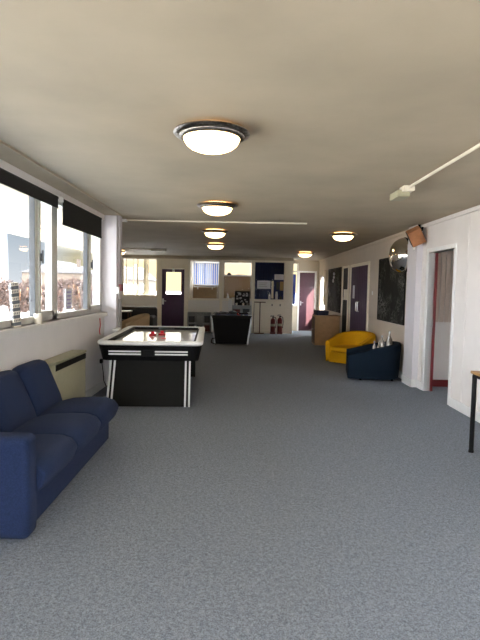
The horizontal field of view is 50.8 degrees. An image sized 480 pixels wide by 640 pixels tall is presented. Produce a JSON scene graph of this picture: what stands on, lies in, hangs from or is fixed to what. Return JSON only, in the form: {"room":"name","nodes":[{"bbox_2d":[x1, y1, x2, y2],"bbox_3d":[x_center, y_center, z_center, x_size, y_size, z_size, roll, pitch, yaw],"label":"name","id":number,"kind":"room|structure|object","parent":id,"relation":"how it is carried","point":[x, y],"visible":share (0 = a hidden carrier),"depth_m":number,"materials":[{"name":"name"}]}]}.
{"room":"common room","nodes":[
{"label":"common room","id":0,"kind":"room"},
{"bbox_2d":[0,159,104,391],"bbox_3d":[-2.064,0.044,2.368,0.140,2.530,10.120,1,4,0],"label":"wall","id":1,"kind":"structure","parent":0,"point":[44,344],"depth_m":5.45,"materials":[{"name":"white paint"}]},
{"bbox_2d":[0,196,53,328],"bbox_3d":[-2.040,-0.612,4.586,0.105,1.340,1.870,1,4,0],"label":"window","id":2,"kind":"structure","parent":1,"relation":"in","point":[35,255],"depth_m":5.08,"materials":[{"name":"white metal"}]},
{"bbox_2d":[0,168,59,207],"bbox_3d":[-1.943,-1.153,3.745,0.047,0.140,3.260,1,4,0],"label":"roller blind","id":3,"kind":"object","parent":1,"relation":"attached to","point":[8,179],"visible":1,"depth_m":4.58,"materials":[{"name":"black fabric"}]},
{"bbox_2d":[0,312,106,338],"bbox_3d":[-2.030,0.205,2.769,0.155,0.060,9.340,1,4,0],"label":"trim","id":4,"kind":"structure","parent":1,"relation":"attached to","point":[10,331],"depth_m":5.12,"materials":[{"name":"white paint"}]},
{"bbox_2d":[8,282,20,327],"bbox_3d":[-1.992,-0.132,4.468,0.078,0.402,0.121,4,4,35],"label":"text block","id":5,"kind":"object","parent":4,"relation":"on","point":[13,288],"visible":1,"depth_m":4.45,"materials":[{"name":"paper"}]},
{"bbox_2d":[34,313,41,323],"bbox_3d":[-1.990,-0.015,4.980,0.080,0.100,0.080,1,4,0],"label":"pot","id":6,"kind":"object","parent":4,"relation":"on","point":[37,316],"visible":1,"depth_m":4.95,"materials":[{"name":"ceramic"}]},
{"bbox_2d":[0,140,120,215],"bbox_3d":[-1.849,-1.208,2.289,0.240,0.023,10.120,1,4,0],"label":"trim","id":7,"kind":"structure","parent":1,"relation":"attached to","point":[8,154],"depth_m":4.83,"materials":[{"name":"paint"}]},
{"bbox_2d":[54,201,100,319],"bbox_3d":[-2.040,-0.730,6.452,0.105,1.340,1.870,1,4,0],"label":"window","id":8,"kind":"structure","parent":1,"relation":"in","point":[88,308],"depth_m":6.76,"materials":[{"name":"white metal"}]},
{"bbox_2d":[66,289,71,309],"bbox_3d":[-2.067,-0.252,6.097,0.006,0.250,0.210,1,4,0],"label":"notice","id":9,"kind":"object","parent":8,"relation":"attached to","point":[68,291],"visible":1,"depth_m":6.09,"materials":[{"name":"white paper"}]},
{"bbox_2d":[67,291,70,307],"bbox_3d":[-2.065,-0.246,6.095,0.002,0.198,0.145,1,4,0],"label":"print","id":10,"kind":"object","parent":9,"relation":"attached to","point":[68,292],"depth_m":6.10},
{"bbox_2d":[59,197,102,238],"bbox_3d":[-1.943,-1.238,6.270,0.047,0.300,1.570,1,4,0],"label":"roller blind","id":11,"kind":"object","parent":8,"relation":"attached to","point":[76,217],"visible":0.94,"depth_m":6.11,"materials":[{"name":"black fabric"}]},
{"bbox_2d":[85,379,104,396],"bbox_3d":[-2.009,1.253,2.445,0.018,0.110,10.120,1,4,0],"label":"baseboard","id":12,"kind":"structure","parent":1,"relation":"attached to","point":[89,393],"depth_m":6.98,"materials":[{"name":"white paint"}]},
{"bbox_2d":[98,357,106,386],"bbox_3d":[-1.971,0.763,7.348,0.064,0.461,0.426,2,4,9],"label":"wall socket","id":13,"kind":"object","parent":1,"relation":"attached to","point":[100,360],"visible":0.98,"depth_m":7.20,"materials":[{"name":"white plastic"}]},
{"bbox_2d":[93,215,121,386],"bbox_3d":[-1.980,-0.282,7.548,0.365,2.530,0.260,1,4,0],"label":"wall pillar","id":14,"kind":"structure","parent":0,"point":[111,241],"depth_m":7.41,"materials":[{"name":"white paint"}]},
{"bbox_2d":[115,284,122,293],"bbox_3d":[-1.791,-0.460,7.481,0.085,0.140,0.150,1,4,0],"label":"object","id":15,"kind":"object","parent":14,"relation":"attached to","point":[119,288],"visible":1,"depth_m":7.43,"materials":[{"name":"red paint"}]},
{"bbox_2d":[118,299,120,327],"bbox_3d":[-1.813,0.334,7.607,0.028,1.300,0.100,1,4,0],"label":"trim","id":16,"kind":"structure","parent":14,"relation":"attached to","point":[119,300],"depth_m":7.54,"materials":[{"name":"grey laminate"}]},
{"bbox_2d":[190,261,192,297],"bbox_3d":[-1.859,-0.957,18.227,0.080,2.530,2.500,1,4,0],"label":"wall","id":17,"kind":"structure","parent":0,"point":[191,262],"depth_m":18.84,"materials":[{"name":"paint"}]},
{"bbox_2d":[122,258,284,328],"bbox_3d":[-1.430,-0.866,16.930,6.340,2.530,0.100,1,4,0],"label":"wall","id":18,"kind":"structure","parent":0,"point":[212,306],"depth_m":16.90,"materials":[{"name":"grey paint"}]},
{"bbox_2d":[123,258,156,296],"bbox_3d":[-3.339,-1.433,16.894,1.160,1.270,0.060,1,4,0],"label":"window","id":19,"kind":"structure","parent":18,"relation":"in","point":[123,258],"depth_m":16.86,"materials":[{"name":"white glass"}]},
{"bbox_2d":[126,259,156,294],"bbox_3d":[-3.349,-1.455,17.004,1.120,1.220,0.042,1,4,0],"label":"vertical blind","id":20,"kind":"object","parent":19,"relation":"attached to","point":[146,261],"visible":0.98,"depth_m":17.00,"materials":[{"name":"beige fabric"}]},
{"bbox_2d":[161,267,184,325],"bbox_3d":[-2.244,-0.685,16.901,0.850,2.140,0.101,1,4,0],"label":"door","id":21,"kind":"structure","parent":18,"relation":"in","point":[172,305],"depth_m":16.92,"materials":[{"name":"purple paint"}]},
{"bbox_2d":[189,260,219,299],"bbox_3d":[-1.190,-1.350,16.899,1.040,1.310,0.060,1,4,0],"label":"window","id":22,"kind":"structure","parent":18,"relation":"in","point":[189,260],"depth_m":16.87,"materials":[{"name":"white wood"}]},
{"bbox_2d":[122,255,293,260],"bbox_3d":[-1.296,-2.072,16.788,6.160,0.100,0.030,1,4,0],"label":"trim","id":23,"kind":"structure","parent":18,"relation":"attached to","point":[123,256],"depth_m":16.78,"materials":[{"name":"white paint"}]},
{"bbox_2d":[157,258,293,333],"bbox_3d":[-1.221,-0.808,16.868,5.960,2.430,0.030,1,4,0],"label":"trim","id":24,"kind":"structure","parent":18,"relation":"attached to","point":[161,262],"depth_m":16.85,"materials":[{"name":"white paint"}]},
{"bbox_2d":[223,260,252,299],"bbox_3d":[-0.080,-1.343,16.899,0.980,1.300,0.060,1,4,0],"label":"window","id":25,"kind":"structure","parent":18,"relation":"in","point":[223,260],"depth_m":16.87,"materials":[{"name":"white wood"}]},
{"bbox_2d":[254,300,283,330],"bbox_3d":[0.962,-0.161,16.917,1.020,1.020,0.012,1,4,0],"label":"wall panel","id":26,"kind":"object","parent":18,"relation":"attached to","point":[266,310],"visible":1,"depth_m":16.91,"materials":[{"name":"white paint"}]},
{"bbox_2d":[254,262,284,299],"bbox_3d":[0.985,-1.307,16.901,1.010,1.270,0.060,1,4,0],"label":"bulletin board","id":27,"kind":"structure","parent":18,"relation":"in","point":[269,262],"depth_m":16.88,"materials":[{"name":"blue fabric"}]},
{"bbox_2d":[257,281,270,288],"bbox_3d":[0.797,-1.180,16.896,0.448,0.270,0.008,1,4,0],"label":"notice","id":28,"kind":"object","parent":27,"relation":"attached to","point":[260,284],"visible":1,"depth_m":16.89,"materials":[{"name":"white paper"}]},
{"bbox_2d":[271,281,273,298],"bbox_3d":[1.086,-1.015,16.907,0.073,0.590,0.006,1,4,0],"label":"notice","id":29,"kind":"object","parent":27,"relation":"attached to","point":[272,283],"visible":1,"depth_m":16.90,"materials":[{"name":"white paper"}]},
{"bbox_2d":[274,274,283,279],"bbox_3d":[1.308,-1.435,16.880,0.313,0.180,0.008,1,4,0],"label":"notice","id":30,"kind":"object","parent":27,"relation":"attached to","point":[276,276],"visible":1,"depth_m":16.88,"materials":[{"name":"white paper"}]},
{"bbox_2d":[280,282,283,290],"bbox_3d":[1.396,-1.133,16.900,0.125,0.300,0.006,1,4,0],"label":"notice","id":31,"kind":"object","parent":27,"relation":"attached to","point":[281,283],"visible":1,"depth_m":16.90,"materials":[{"name":"brown"}]},
{"bbox_2d":[193,261,250,298],"bbox_3d":[-0.074,-1.004,19.536,3.650,2.530,0.120,1,4,0],"label":"wall","id":32,"kind":"structure","parent":0,"point":[216,286],"depth_m":19.45,"materials":[{"name":"paint"}]},
{"bbox_2d":[193,287,216,298],"bbox_3d":[-1.350,-0.984,19.450,0.900,0.550,0.035,1,4,0],"label":"cork board","id":33,"kind":"object","parent":32,"relation":"attached to","point":[201,292],"visible":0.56,"depth_m":19.43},
{"bbox_2d":[193,261,218,284],"bbox_3d":[-1.274,-1.807,19.485,1.060,0.890,0.060,1,4,0],"label":"window","id":34,"kind":"structure","parent":32,"relation":"in","point":[193,261],"depth_m":19.46,"materials":[{"name":"white paint"}]},
{"bbox_2d":[193,262,218,283],"bbox_3d":[-1.264,-1.783,19.347,1.040,0.820,0.042,1,4,0],"label":"vertical blind","id":35,"kind":"object","parent":34,"relation":"attached to","point":[205,270],"visible":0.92,"depth_m":19.35,"materials":[{"name":"fabric"}]},
{"bbox_2d":[224,276,249,297],"bbox_3d":[-0.116,-1.174,19.437,1.000,0.980,0.035,1,4,0],"label":"cork board","id":36,"kind":"object","parent":32,"relation":"attached to","point":[231,284],"visible":0.56,"depth_m":19.41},
{"bbox_2d":[224,262,250,275],"bbox_3d":[-0.060,-1.972,19.474,1.120,0.510,0.060,1,4,0],"label":"window","id":37,"kind":"structure","parent":32,"relation":"in","point":[224,262],"depth_m":19.43,"materials":[{"name":"white paint"}]},
{"bbox_2d":[0,331,479,639],"bbox_3d":[0.170,1.093,8.511,10.000,0.250,22.450,1,4,0],"label":"floor","id":38,"kind":"structure","parent":0,"point":[293,497],"depth_m":3.27,"materials":[{"name":"grey carpet"}]},
{"bbox_2d":[0,359,118,538],"bbox_3d":[-1.569,0.822,3.901,0.822,0.783,2.019,1,4,0],"label":"sofa","id":39,"kind":"object","parent":38,"relation":"on","point":[46,439],"visible":1,"depth_m":3.73,"materials":[{"name":"blue fabric"}]},
{"bbox_2d":[0,370,36,431],"bbox_3d":[-1.832,0.669,3.973,0.291,0.497,0.616,1,4,0],"label":"cushion","id":40,"kind":"object","parent":39,"relation":"on","point":[18,408],"depth_m":3.97,"materials":[{"name":"blue fabric"}]},
{"bbox_2d":[12,359,61,416],"bbox_3d":[-1.832,0.630,4.592,0.291,0.497,0.616,1,4,0],"label":"cushion","id":41,"kind":"object","parent":39,"relation":"on","point":[38,380],"depth_m":4.47,"materials":[{"name":"blue fabric"}]},
{"bbox_2d":[34,434,76,491],"bbox_3d":[-1.445,0.924,3.367,0.571,0.219,0.616,1,4,0],"label":"seat cushion","id":42,"kind":"object","parent":39,"relation":"on","point":[54,452],"depth_m":3.28,"materials":[{"name":"blue fabric"}]},
{"bbox_2d":[12,413,100,455],"bbox_3d":[-1.444,0.885,3.986,0.571,0.219,0.616,1,4,0],"label":"seat cushion","id":43,"kind":"object","parent":39,"relation":"on","point":[82,428],"depth_m":3.88,"materials":[{"name":"blue fabric"}]},
{"bbox_2d":[40,397,118,430],"bbox_3d":[-1.444,0.846,4.606,0.571,0.219,0.616,1,4,0],"label":"seat cushion","id":44,"kind":"object","parent":39,"relation":"on","point":[105,408],"depth_m":4.47,"materials":[{"name":"blue fabric"}]},
{"bbox_2d":[44,350,86,399],"bbox_3d":[-1.913,0.750,5.509,0.175,0.730,1.020,1,4,0],"label":"heater","id":45,"kind":"object","parent":38,"relation":"on","point":[67,369],"visible":0.34,"depth_m":5.46,"materials":[{"name":"beige metal"}]},
{"bbox_2d":[56,353,85,371],"bbox_3d":[-1.826,0.452,5.495,0.011,0.060,0.970,1,4,0],"label":"grille","id":46,"kind":"object","parent":45,"relation":"attached to","point":[67,363],"depth_m":5.43,"materials":[{"name":"black metal"}]},
{"bbox_2d":[122,313,149,328],"bbox_3d":[-2.505,0.264,12.126,0.657,0.840,0.636,-1,4,-30],"label":"tub chair","id":47,"kind":"object","parent":38,"relation":"on","point":[140,319],"visible":0.27,"depth_m":11.96,"materials":[{"name":"brown wood"}]},
{"bbox_2d":[122,306,156,325],"bbox_3d":[-3.186,0.046,15.034,1.340,0.880,0.800,1,4,0],"label":"sofa","id":48,"kind":"object","parent":38,"relation":"on","point":[152,311],"visible":0.24,"depth_m":15.18,"materials":[{"name":"leather"}]},
{"bbox_2d":[98,326,204,406],"bbox_3d":[-1.189,0.573,7.370,1.320,0.878,2.472,1,4,-3],"label":"table","id":49,"kind":"object","parent":38,"relation":"on","point":[145,370],"visible":0.99,"depth_m":6.28,"materials":[{"name":"black plastic"}]},
{"bbox_2d":[187,312,210,332],"bbox_3d":[-1.338,0.079,16.669,0.760,0.680,0.360,1,4,0],"label":"cube shelf","id":50,"kind":"object","parent":38,"relation":"on","point":[188,313],"visible":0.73,"depth_m":16.58,"materials":[{"name":"grey laminate"}]},
{"bbox_2d":[189,316,194,321],"bbox_3d":[-1.591,-0.027,16.652,0.180,0.200,0.250,1,4,0],"label":"storage box","id":51,"kind":"object","parent":50,"relation":"on","point":[191,318],"visible":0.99,"depth_m":16.53,"materials":[{"name":"grey plastic"}]},
{"bbox_2d":[196,314,202,322],"bbox_3d":[-1.336,-0.052,16.650,0.180,0.260,0.250,1,4,0],"label":"storage box","id":52,"kind":"object","parent":50,"relation":"on","point":[199,316],"visible":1,"depth_m":16.53,"materials":[{"name":"grey laminate"}]},
{"bbox_2d":[204,316,209,322],"bbox_3d":[-1.081,-0.027,16.652,0.180,0.220,0.250,1,4,0],"label":"storage box","id":53,"kind":"object","parent":50,"relation":"on","point":[206,318],"visible":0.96,"depth_m":16.53,"materials":[{"name":"grey plastic"}]},
{"bbox_2d":[204,325,209,331],"bbox_3d":[-1.087,0.271,16.671,0.180,0.200,0.250,1,4,0],"label":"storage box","id":54,"kind":"object","parent":50,"relation":"on","point":[207,327],"visible":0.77,"depth_m":16.55,"materials":[{"name":"red plastic"}]},
{"bbox_2d":[228,299,231,311],"bbox_3d":[-0.337,-0.124,16.713,0.105,1.120,0.225,1,4,0],"label":"base cabinet","id":55,"kind":"object","parent":38,"relation":"on","point":[229,300],"visible":0.51,"depth_m":16.58,"materials":[{"name":"wood"}]},
{"bbox_2d":[211,312,251,344],"bbox_3d":[-0.228,0.211,14.060,1.084,0.794,1.682,1,4,0],"label":"pool table","id":56,"kind":"object","parent":38,"relation":"on","point":[228,328],"visible":1,"depth_m":13.33,"materials":[{"name":"black plastic"}]},
{"bbox_2d":[232,305,250,333],"bbox_3d":[0.049,-0.018,16.662,0.630,0.930,0.360,1,4,0],"label":"open shelf","id":57,"kind":"object","parent":38,"relation":"on","point":[241,307],"visible":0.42,"depth_m":16.80,"materials":[{"name":"grey laminate"}]},
{"bbox_2d":[234,291,249,305],"bbox_3d":[0.073,-0.714,16.576,0.500,0.470,0.023,1,4,0],"label":"panel","id":58,"kind":"object","parent":57,"relation":"on","point":[241,297],"visible":1,"depth_m":16.57,"materials":[{"name":"black plastic"}]},
{"bbox_2d":[254,302,265,333],"bbox_3d":[0.645,-0.075,16.729,0.380,1.060,0.160,1,4,0],"label":"sign stand","id":59,"kind":"object","parent":38,"relation":"on","point":[254,302],"visible":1,"depth_m":16.71,"materials":[{"name":"metal"}]},
{"bbox_2d":[270,315,276,333],"bbox_3d":[1.106,0.152,16.783,0.211,0.617,0.180,1,4,0],"label":"fire extinguisher","id":60,"kind":"object","parent":38,"relation":"on","point":[272,324],"visible":1,"depth_m":16.72,"materials":[{"name":"red metal"}]},
{"bbox_2d":[277,316,282,333],"bbox_3d":[1.336,0.144,16.782,0.211,0.643,0.180,1,4,0],"label":"fire extinguisher","id":61,"kind":"object","parent":38,"relation":"on","point":[279,321],"visible":1,"depth_m":16.72,"materials":[{"name":"red metal"}]},
{"bbox_2d":[311,314,340,344],"bbox_3d":[2.340,0.267,13.874,0.713,0.805,0.610,1,4,1],"label":"base cabinet","id":62,"kind":"object","parent":38,"relation":"on","point":[324,327],"visible":0.94,"depth_m":13.58,"materials":[{"name":"orange wood"}]},
{"bbox_2d":[313,310,328,314],"bbox_3d":[2.221,-0.198,13.845,0.350,0.120,0.450,1,4,-3],"label":"tray","id":63,"kind":"object","parent":62,"relation":"on","point":[316,312],"visible":1,"depth_m":13.63,"materials":[{"name":"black plastic"}]},
{"bbox_2d":[325,331,375,363],"bbox_3d":[2.345,0.565,10.401,0.856,0.650,0.838,5,5,44],"label":"tub chair","id":64,"kind":"object","parent":38,"relation":"on","point":[336,346],"visible":0.61,"depth_m":10.38,"materials":[{"name":"yellow fabric"}]},
{"bbox_2d":[330,345,356,352],"bbox_3d":[2.319,0.591,10.377,0.660,0.100,0.707,5,5,44],"label":"seat cushion","id":65,"kind":"object","parent":64,"relation":"on","point":[333,348],"depth_m":10.27,"materials":[{"name":"yellow fabric"}]},
{"bbox_2d":[346,341,400,380],"bbox_3d":[2.303,0.679,8.709,0.898,0.635,0.856,2,4,10],"label":"tub chair","id":66,"kind":"object","parent":38,"relation":"on","point":[362,362],"visible":0.94,"depth_m":8.34,"materials":[{"name":"blue fabric"}]},
{"bbox_2d":[379,335,384,346],"bbox_3d":[2.453,0.456,8.726,0.092,0.380,0.092,1,4,0],"label":"bottle","id":67,"kind":"object","parent":66,"relation":"on","point":[382,344],"visible":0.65,"depth_m":8.70,"materials":[{"name":"metal"}]},
{"bbox_2d":[386,331,392,344],"bbox_3d":[2.558,0.422,8.663,0.112,0.460,0.112,1,4,0],"label":"bottle","id":68,"kind":"object","parent":66,"relation":"on","point":[389,332],"visible":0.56,"depth_m":8.63,"materials":[{"name":"metal"}]},
{"bbox_2d":[468,371,479,452],"bbox_3d":[2.423,0.901,4.175,0.540,0.770,1.180,1,4,0],"label":"folding table","id":69,"kind":"object","parent":38,"relation":"on","point":[476,374],"visible":1,"depth_m":4.72,"materials":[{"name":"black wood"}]},
{"bbox_2d":[0,0,479,260],"bbox_3d":[-0.889,-1.704,8.334,7.770,0.250,22.450,1,4,0],"label":"ceiling","id":70,"kind":"structure","parent":0,"point":[343,105],"depth_m":2.95,"materials":[{"name":"paint"}]},
{"bbox_2d":[122,248,166,251],"bbox_3d":[-2.681,-1.930,13.906,1.330,0.075,0.090,1,4,0],"label":"strip light","id":71,"kind":"object","parent":70,"relation":"attached to","point":[152,250],"visible":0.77,"depth_m":13.88,"materials":[{"name":"white plastic"}]},
{"bbox_2d":[173,120,249,154],"bbox_3d":[-0.185,-1.171,3.303,0.500,0.149,0.500,1,4,0],"label":"ceiling light","id":72,"kind":"object","parent":70,"relation":"attached to","point":[210,137],"visible":1,"depth_m":3.17,"materials":[{"name":"white glass"}]},
{"bbox_2d":[122,219,306,223],"bbox_3d":[-0.398,-1.518,7.850,2.880,0.040,0.080,1,4,0],"label":"conduit","id":73,"kind":"object","parent":70,"relation":"attached to","point":[123,220],"visible":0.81,"depth_m":7.84,"materials":[{"name":"white plastic"}]},
{"bbox_2d":[201,229,228,237],"bbox_3d":[-0.448,-1.540,9.041,0.500,0.149,0.500,1,4,0],"label":"ceiling light","id":74,"kind":"object","parent":70,"relation":"attached to","point":[212,233],"visible":1,"depth_m":8.90,"materials":[{"name":"white glass"}]},
{"bbox_2d":[205,243,225,249],"bbox_3d":[-0.568,-1.715,11.765,0.500,0.149,0.500,1,4,0],"label":"ceiling light","id":75,"kind":"object","parent":70,"relation":"attached to","point":[215,246],"visible":1,"depth_m":11.62,"materials":[{"name":"white glass"}]},
{"bbox_2d":[197,201,237,215],"bbox_3d":[-0.279,-1.355,6.187,0.500,0.149,0.500,1,4,0],"label":"ceiling light","id":76,"kind":"object","parent":70,"relation":"attached to","point":[216,208],"visible":1,"depth_m":6.04,"materials":[{"name":"white glass"}]},
{"bbox_2d":[255,262,283,299],"bbox_3d":[1.068,-1.282,17.404,1.172,1.600,0.098,1,4,0],"label":"bulletin board","id":77,"kind":"object","parent":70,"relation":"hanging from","point":[264,271],"visible":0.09,"depth_m":17.35,"materials":[{"name":"blue fabric"}]},
{"bbox_2d":[297,252,313,256],"bbox_3d":[1.803,-1.806,13.963,0.500,0.149,0.500,1,4,0],"label":"ceiling light","id":78,"kind":"object","parent":70,"relation":"attached to","point":[302,254],"visible":1,"depth_m":13.81,"materials":[{"name":"white glass"}]},
{"bbox_2d":[329,232,356,240],"bbox_3d":[1.861,-1.499,9.123,0.500,0.149,0.500,1,4,0],"label":"ceiling light","id":79,"kind":"object","parent":70,"relation":"attached to","point":[339,236],"visible":1,"depth_m":8.98,"materials":[{"name":"white glass"}]},
{"bbox_2d":[390,143,479,200],"bbox_3d":[1.620,-1.164,3.438,0.150,0.100,3.570,1,4,0],"label":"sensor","id":80,"kind":"object","parent":70,"relation":"attached to","point":[404,192],"visible":1,"depth_m":4.80,"materials":[{"name":"plastic"}]},
{"bbox_2d":[292,260,318,330],"bbox_3d":[2.287,-0.869,18.141,1.045,2.530,0.120,1,4,0],"label":"wall","id":81,"kind":"structure","parent":0,"point":[304,265],"depth_m":18.03,"materials":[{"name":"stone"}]},
{"bbox_2d":[294,263,297,304],"bbox_3d":[1.923,-1.279,18.105,0.250,1.500,0.060,1,4,0],"label":"window","id":82,"kind":"structure","parent":81,"relation":"in","point":[294,263],"depth_m":18.10,"materials":[{"name":"white paint"}]},
{"bbox_2d":[293,274,295,303],"bbox_3d":[1.899,-1.103,18.159,0.200,1.080,0.015,1,4,0],"label":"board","id":83,"kind":"object","parent":82,"relation":"attached to","point":[294,275],"visible":0.49,"depth_m":18.14,"materials":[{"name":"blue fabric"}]},
{"bbox_2d":[293,263,316,330],"bbox_3d":[2.249,-0.810,18.069,0.960,2.420,0.030,1,4,0],"label":"trim","id":84,"kind":"structure","parent":81,"relation":"attached to","point":[315,272],"depth_m":18.04,"materials":[{"name":"white paint"}]},
{"bbox_2d":[298,273,314,330],"bbox_3d":[2.386,-0.651,18.097,0.536,2.085,0.094,1,4,0],"label":"door","id":85,"kind":"structure","parent":81,"relation":"in","point":[307,280],"depth_m":18.10,"materials":[{"name":"paint"}]},
{"bbox_2d":[318,210,479,411],"bbox_3d":[2.867,-0.199,7.762,0.120,2.530,20.920,1,4,0],"label":"wall","id":86,"kind":"structure","parent":0,"point":[454,230],"depth_m":6.62,"materials":[{"name":"beige paint"}]},
{"bbox_2d":[321,276,323,309],"bbox_3d":[2.882,-0.912,17.201,0.060,1.200,0.950,1,4,0],"label":"window","id":87,"kind":"structure","parent":86,"relation":"in","point":[322,276],"depth_m":17.64,"materials":[{"name":"white glass"}]},
{"bbox_2d":[323,270,325,304],"bbox_3d":[2.759,-1.047,16.438,0.068,1.127,0.063,1,4,0],"label":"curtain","id":88,"kind":"object","parent":86,"relation":"hanging from","point":[325,270],"visible":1,"depth_m":16.42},
{"bbox_2d":[327,267,341,312],"bbox_3d":[2.800,-0.896,15.028,0.025,1.280,1.990,1,4,0],"label":"blackboard","id":89,"kind":"object","parent":86,"relation":"attached to","point":[334,289],"visible":1,"depth_m":14.88,"materials":[{"name":"black laminate"}]},
{"bbox_2d":[341,265,349,331],"bbox_3d":[2.790,-0.365,13.443,0.030,2.140,0.760,1,4,0],"label":"door","id":90,"kind":"structure","parent":86,"relation":"in","point":[346,269],"depth_m":13.43,"materials":[{"name":"black laminate"}]},
{"bbox_2d":[348,261,369,330],"bbox_3d":[2.772,-0.270,11.926,0.065,2.140,1.860,1,4,0],"label":"door","id":91,"kind":"structure","parent":86,"relation":"in","point":[359,276],"depth_m":11.82,"materials":[{"name":"purple paint"}]},
{"bbox_2d":[319,229,408,261],"bbox_3d":[2.821,-1.779,13.103,0.025,0.055,9.820,1,4,0],"label":"trim","id":92,"kind":"structure","parent":86,"relation":"attached to","point":[403,232],"depth_m":10.94,"materials":[{"name":"beige paint"}]},
{"bbox_2d":[377,257,405,324],"bbox_3d":[2.799,-0.564,9.382,0.025,1.210,1.640,1,4,0],"label":"blackboard","id":93,"kind":"object","parent":86,"relation":"attached to","point":[391,283],"visible":0.76,"depth_m":9.37,"materials":[{"name":"black laminate"}]},
{"bbox_2d":[389,237,407,273],"bbox_3d":[2.667,-1.090,8.547,0.258,0.612,0.612,1,4,0],"label":"convex mirror","id":94,"kind":"object","parent":86,"relation":"attached to","point":[398,253],"visible":0.85,"depth_m":8.37,"materials":[{"name":"silver metal"}]},
{"bbox_2d":[405,224,425,249],"bbox_3d":[2.666,-1.274,7.665,0.285,0.390,0.286,2,4,8],"label":"wall speaker","id":95,"kind":"object","parent":86,"relation":"attached to","point":[415,235],"visible":1,"depth_m":7.58,"materials":[{"name":"brown wood"}]},
{"bbox_2d":[421,243,456,404],"bbox_3d":[2.866,0.036,7.141,0.154,2.140,1.030,1,4,0],"label":"door frame","id":96,"kind":"structure","parent":86,"relation":"in","point":[440,249],"depth_m":7.55,"materials":[{"name":"white paint"}]},
{"bbox_2d":[398,371,479,422],"bbox_3d":[2.728,1.005,7.778,0.110,0.120,20.800,1,4,0],"label":"baseboard","id":97,"kind":"structure","parent":86,"relation":"attached to","point":[453,403],"depth_m":6.53,"materials":[{"name":"white paint"}]},
{"bbox_2d":[419,213,469,401],"bbox_3d":[2.803,-0.057,4.981,0.007,2.355,5.590,1,4,0],"label":"trim","id":98,"kind":"structure","parent":86,"relation":"attached to","point":[468,213],"depth_m":6.34,"materials":[{"name":"beige paint"}]},
{"bbox_2d":[422,205,479,227],"bbox_3d":[2.818,-1.108,2.514,0.025,0.055,10.560,1,4,0],"label":"trim","id":99,"kind":"structure","parent":86,"relation":"attached to","point":[476,208],"depth_m":6.64,"materials":[{"name":"beige paint"}]},
{"bbox_2d":[403,225,423,379],"bbox_3d":[2.762,-0.221,8.071,0.090,2.530,0.420,1,4,0],"label":"wall","id":100,"kind":"structure","parent":0,"point":[414,263],"depth_m":7.93,"materials":[{"name":"white paint"}]},
{"bbox_2d":[433,256,451,379],"bbox_3d":[3.811,-0.171,8.014,1.770,2.480,0.120,1,4,0],"label":"wall","id":101,"kind":"structure","parent":0,"point":[442,329],"depth_m":7.99,"materials":[{"name":"beige paint"}]},
{"bbox_2d":[433,380,447,386],"bbox_3d":[3.738,1.015,8.019,1.670,0.110,0.020,1,4,0],"label":"baseboard","id":102,"kind":"structure","parent":101,"relation":"attached to","point":[436,383],"depth_m":8.01,"materials":[{"name":"red paint"}]},
{"bbox_2d":[435,250,453,321],"bbox_3d":[3.579,-0.542,7.861,1.250,1.170,0.040,1,4,0],"label":"vertical blind","id":103,"kind":"object","parent":101,"relation":"attached to","point":[444,273],"visible":0.21,"depth_m":7.86,"materials":[{"name":"beige fabric"}]},
{"label":"outside","id":104,"kind":"structure","parent":0,"visible":0},
{"bbox_2d":[0,291,324,320],"bbox_3d":[-0.021,-2.407,69.988,300.000,0.150,260.000,1,4,0],"label":"ground","id":105,"kind":"structure","parent":104,"point":[4,315],"depth_m":34.34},
{"bbox_2d":[0,275,8,306],"bbox_3d":[-16.458,-1.935,34.417,1.842,2.766,1.831,1,4,0],"label":"bush","id":106,"kind":"object","parent":105,"relation":"on","point":[3,283],"visible":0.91,"depth_m":34.40,"materials":[{"name":"brown plant"}]},
{"bbox_2d":[5,282,28,313],"bbox_3d":[-13.135,-1.274,29.972,1.839,2.144,1.860,1,4,0],"label":"bush","id":107,"kind":"object","parent":105,"relation":"on","point":[24,298],"visible":0.55,"depth_m":29.79,"materials":[{"name":"brown plant"}]},
{"bbox_2d":[18,277,28,301],"bbox_3d":[-14.357,-1.765,34.402,1.747,2.513,1.853,1,4,0],"label":"bush","id":108,"kind":"object","parent":105,"relation":"on","point":[26,285],"visible":0.12,"depth_m":34.16,"materials":[{"name":"brown plant"}]},
{"bbox_2d":[41,285,65,312],"bbox_3d":[-11.225,-1.252,30.012,1.842,2.174,1.794,1,4,0],"label":"bush","id":109,"kind":"object","parent":105,"relation":"on","point":[60,297],"visible":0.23,"depth_m":29.81,"materials":[{"name":"brown plant"}]},
{"bbox_2d":[21,259,92,285],"bbox_3d":[-32.939,-8.063,94.689,12.600,6.700,9.600,1,4,0],"label":"house","id":110,"kind":"structure","parent":105,"relation":"on","point":[64,269],"depth_m":90.17,"materials":[{"name":"brown brick"}]},
{"bbox_2d":[57,277,73,308],"bbox_3d":[-12.149,-1.735,34.485,1.927,2.530,1.786,1,4,0],"label":"bush","id":111,"kind":"object","parent":105,"relation":"on","point":[60,282],"visible":0.35,"depth_m":34.23,"materials":[{"name":"brown plant"}]},
{"bbox_2d":[65,274,79,307],"bbox_3d":[-13.010,-2.159,38.927,1.847,2.781,1.912,-2,5,-44],"label":"bush","id":112,"kind":"object","parent":105,"relation":"on","point":[72,281],"visible":0.12,"depth_m":38.84,"materials":[{"name":"brown plant"}]},
{"bbox_2d":[69,278,92,310],"bbox_3d":[-9.330,-1.399,29.965,1.816,2.544,1.894,1,4,0],"label":"bush","id":113,"kind":"object","parent":105,"relation":"on","point":[77,291],"visible":0.4,"depth_m":29.70,"materials":[{"name":"brown plant"}]},
{"bbox_2d":[124,266,155,294],"bbox_3d":[-17.554,-6.815,87.750,5.100,5.700,8.600,1,4,0],"label":"house","id":114,"kind":"structure","parent":105,"relation":"on","point":[152,281],"depth_m":83.80,"materials":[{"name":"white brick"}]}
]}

